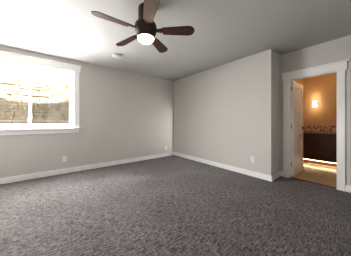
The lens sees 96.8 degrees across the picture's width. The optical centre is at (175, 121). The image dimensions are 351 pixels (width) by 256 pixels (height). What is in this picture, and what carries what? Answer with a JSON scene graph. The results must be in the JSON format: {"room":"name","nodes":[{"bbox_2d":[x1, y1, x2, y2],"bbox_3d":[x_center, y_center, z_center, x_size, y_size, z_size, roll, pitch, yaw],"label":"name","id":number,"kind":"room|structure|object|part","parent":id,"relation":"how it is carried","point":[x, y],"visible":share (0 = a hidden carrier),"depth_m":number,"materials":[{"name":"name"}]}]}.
{"room":"empty bedroom","nodes":[
{"label":"empty bedroom","id":0,"kind":"room"},
{"bbox_2d":[0,45,173,177],"bbox_3d":[-1.940,-0.125,3.795,4.858,2.440,0.250,0,0,-39],"label":"wall","id":1,"kind":"structure","parent":0,"point":[123,115],"depth_m":3.79,"materials":[{"name":"grey paint"}]},
{"bbox_2d":[0,50,80,128],"bbox_3d":[-2.846,-0.548,3.040,1.710,1.387,0.287,0,0,-39],"label":"window casing","id":2,"kind":"structure","parent":1,"relation":"in","point":[38,67],"depth_m":3.17,"materials":[{"name":"white wood"}]},
{"bbox_2d":[0,61,73,128],"bbox_3d":[-2.913,-0.490,3.124,1.460,1.235,0.070,0,0,-39],"label":"window","id":3,"kind":"structure","parent":2,"relation":"attached to","point":[55,71],"depth_m":3.17,"materials":[{"name":"white plastic"}]},
{"bbox_3d":[-3.184,-0.490,2.930,0.705,1.145,0.026,0,0,-39],"label":"window sash left","id":4,"kind":"part","parent":3,"relation":"part of","materials":[{"name":"clear glass"}]},
{"bbox_3d":[-2.645,-0.490,3.321,0.705,1.145,0.026,0,0,-39],"label":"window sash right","id":5,"kind":"part","parent":3,"relation":"part of","materials":[{"name":"clear glass"}]},
{"bbox_2d":[32,71,68,123],"bbox_3d":[-2.653,-0.490,3.364,0.665,1.140,0.002,0,0,-39],"label":"screen","id":6,"kind":"object","parent":3,"relation":"attached to","point":[50,100],"depth_m":3.34,"materials":[{"name":"grey"}]},
{"bbox_2d":[0,128,80,135],"bbox_3d":[-2.771,0.184,2.947,1.690,0.112,0.075,0,0,-39],"label":"window stool","id":7,"kind":"structure","parent":1,"relation":"attached to","point":[35,131],"depth_m":3.01,"materials":[{"name":"white wood"}]},
{"bbox_2d":[0,152,173,183],"bbox_3d":[-1.846,1.042,3.701,4.596,0.105,0.022,0,0,-39],"label":"baseboard","id":8,"kind":"structure","parent":1,"relation":"attached to","point":[86,167],"depth_m":3.40,"materials":[{"name":"white wood"}]},
{"bbox_2d":[0,155,350,255],"bbox_3d":[-0.145,1.125,1.870,5.253,0.060,5.040,0,0,-39],"label":"floor","id":9,"kind":"structure","parent":0,"point":[172,205],"depth_m":1.84,"materials":[{"name":"grey carpet"}]},
{"bbox_2d":[0,0,350,80],"bbox_3d":[0.695,-1.405,2.691,7.590,0.120,5.270,0,0,-39],"label":"ceiling","id":10,"kind":"structure","parent":0,"point":[227,31],"depth_m":2.30,"materials":[{"name":"grey paint"}]},
{"bbox_2d":[112,53,120,58],"bbox_3d":[-1.183,-1.320,3.140,0.176,0.050,0.176,0,0,-39],"label":"smoke detector","id":11,"kind":"object","parent":10,"relation":"attached to","point":[116,55],"visible":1,"depth_m":3.10,"materials":[{"name":"white plastic"}]},
{"bbox_2d":[91,0,193,52],"bbox_3d":[-0.388,-1.138,1.830,1.071,0.414,1.097,0,0,-39],"label":"fan","id":12,"kind":"object","parent":10,"relation":"hanging from","point":[146,29],"visible":1,"depth_m":1.77,"materials":[{"name":"brown wood"}]},
{"bbox_3d":[-0.673,-1.070,1.632,0.377,0.041,0.138,0,0,-39],"label":"blade","id":13,"kind":"part","parent":12,"relation":"part of","materials":[{"name":"brown wood"}]},
{"bbox_3d":[-0.658,-1.070,2.075,0.189,0.041,0.376,0,0,-39],"label":"blade","id":14,"kind":"part","parent":12,"relation":"part of","materials":[{"name":"brown wood"}]},
{"bbox_3d":[-0.351,-0.962,1.846,0.196,0.062,0.196,0,0,-39],"label":"lamp shade","id":15,"kind":"part","parent":12,"relation":"part of","materials":[{"name":"white glass"}]},
{"bbox_3d":[-0.243,-1.070,1.480,0.228,0.041,0.370,0,0,-39],"label":"blade","id":16,"kind":"part","parent":12,"relation":"part of","materials":[{"name":"brown wood"}]},
{"bbox_3d":[-0.226,-1.070,2.203,0.353,0.041,0.270,0,0,-39],"label":"blade","id":17,"kind":"part","parent":12,"relation":"part of","materials":[{"name":"brown wood"}]},
{"bbox_3d":[0.026,-1.070,1.837,0.334,0.041,0.302,0,0,-39],"label":"blade","id":18,"kind":"part","parent":12,"relation":"part of","materials":[{"name":"brown wood"}]},
{"bbox_2d":[174,51,263,173],"bbox_3d":[0.859,-0.125,4.090,0.120,2.440,2.790,0,0,-39],"label":"wall","id":19,"kind":"structure","parent":0,"point":[218,114],"depth_m":3.64,"materials":[{"name":"grey paint"}]},
{"bbox_2d":[174,152,272,181],"bbox_3d":[0.864,1.042,3.976,0.022,0.105,2.886,0,0,-39],"label":"baseboard","id":20,"kind":"structure","parent":19,"relation":"attached to","point":[243,171],"depth_m":3.50,"materials":[{"name":"white wood"}]},
{"bbox_2d":[264,49,279,174],"bbox_3d":[1.900,-0.125,3.059,0.455,2.440,0.122,0,0,-39],"label":"wall","id":21,"kind":"structure","parent":0,"point":[271,112],"depth_m":2.94,"materials":[{"name":"grey paint"}]},
{"bbox_2d":[273,171,282,180],"bbox_3d":[1.961,1.042,3.005,0.427,0.105,0.046,0,0,-39],"label":"baseboard","id":22,"kind":"structure","parent":21,"relation":"attached to","point":[273,177],"depth_m":3.03,"materials":[{"name":"white wood"}]},
{"bbox_2d":[292,79,302,84],"bbox_3d":[2.760,-0.125,3.903,2.612,2.440,0.120,0,0,-39],"label":"wall","id":23,"kind":"structure","parent":0,"point":[299,81],"depth_m":4.46,"materials":[{"name":"beige paint"}]},
{"bbox_2d":[291,162,336,186],"bbox_3d":[3.580,1.125,3.291,2.337,0.060,2.100,0,0,-39],"label":"floor","id":24,"kind":"structure","parent":0,"point":[320,174],"depth_m":3.24,"materials":[{"name":"beige tile"}]},
{"bbox_2d":[303,125,336,166],"bbox_3d":[4.070,0.565,3.862,0.615,1.060,1.578,0,0,-39],"label":"bathroom vanity","id":25,"kind":"object","parent":24,"relation":"on","point":[319,144],"visible":0.67,"depth_m":3.99,"materials":[{"name":"brown wood"}]},
{"bbox_2d":[280,35,350,185],"bbox_3d":[2.746,-0.125,2.463,0.120,2.440,2.110,0,0,-39],"label":"wall","id":26,"kind":"structure","parent":0,"point":[335,50],"depth_m":2.60,"materials":[{"name":"grey paint"}]},
{"bbox_2d":[290,177,336,187],"bbox_3d":[2.462,1.092,2.818,0.040,0.006,0.652,0,0,-39],"label":"threshold","id":27,"kind":"object","parent":26,"relation":"attached to","point":[313,182],"visible":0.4,"depth_m":2.80,"materials":[{"name":"brown metal"}]},
{"bbox_2d":[281,60,348,190],"bbox_3d":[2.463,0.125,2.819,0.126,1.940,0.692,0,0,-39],"label":"door jamb","id":28,"kind":"structure","parent":26,"relation":"in","point":[290,119],"depth_m":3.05,"materials":[{"name":"white wood"}]},
{"bbox_2d":[291,81,305,175],"bbox_3d":[2.581,0.135,3.293,0.659,1.898,0.151,0,0,-37],"label":"door","id":29,"kind":"structure","parent":28,"relation":"attached to","point":[297,127],"depth_m":3.23,"materials":[{"name":"white wood"}]},
{"bbox_2d":[345,185,350,192],"bbox_3d":[3.005,1.042,2.036,0.018,0.105,1.068,0,0,-39],"label":"baseboard","id":30,"kind":"structure","parent":26,"relation":"attached to","point":[347,188],"depth_m":2.43,"materials":[{"name":"white"}]},
{"bbox_2d":[303,73,336,125],"bbox_3d":[4.445,-0.125,3.984,0.120,2.440,2.100,0,0,-39],"label":"wall","id":31,"kind":"structure","parent":0,"point":[321,90],"depth_m":4.37,"materials":[{"name":"beige paint"}]},
{"label":"outside","id":32,"kind":"structure","parent":0,"visible":0},
{"bbox_3d":[-3.611,0.535,4.027,5.800,0.120,2.200,0,0,-39],"label":"gravel","id":33,"kind":"object","parent":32,"visible":0},
{"bbox_2d":[0,74,68,123],"bbox_3d":[-3.464,-0.333,3.801,3.692,1.609,1.654,0,0,-39],"label":"well","id":34,"kind":"object","parent":33,"relation":"on","point":[15,84],"depth_m":4.06,"materials":[{"name":"beige stone"}]}
]}

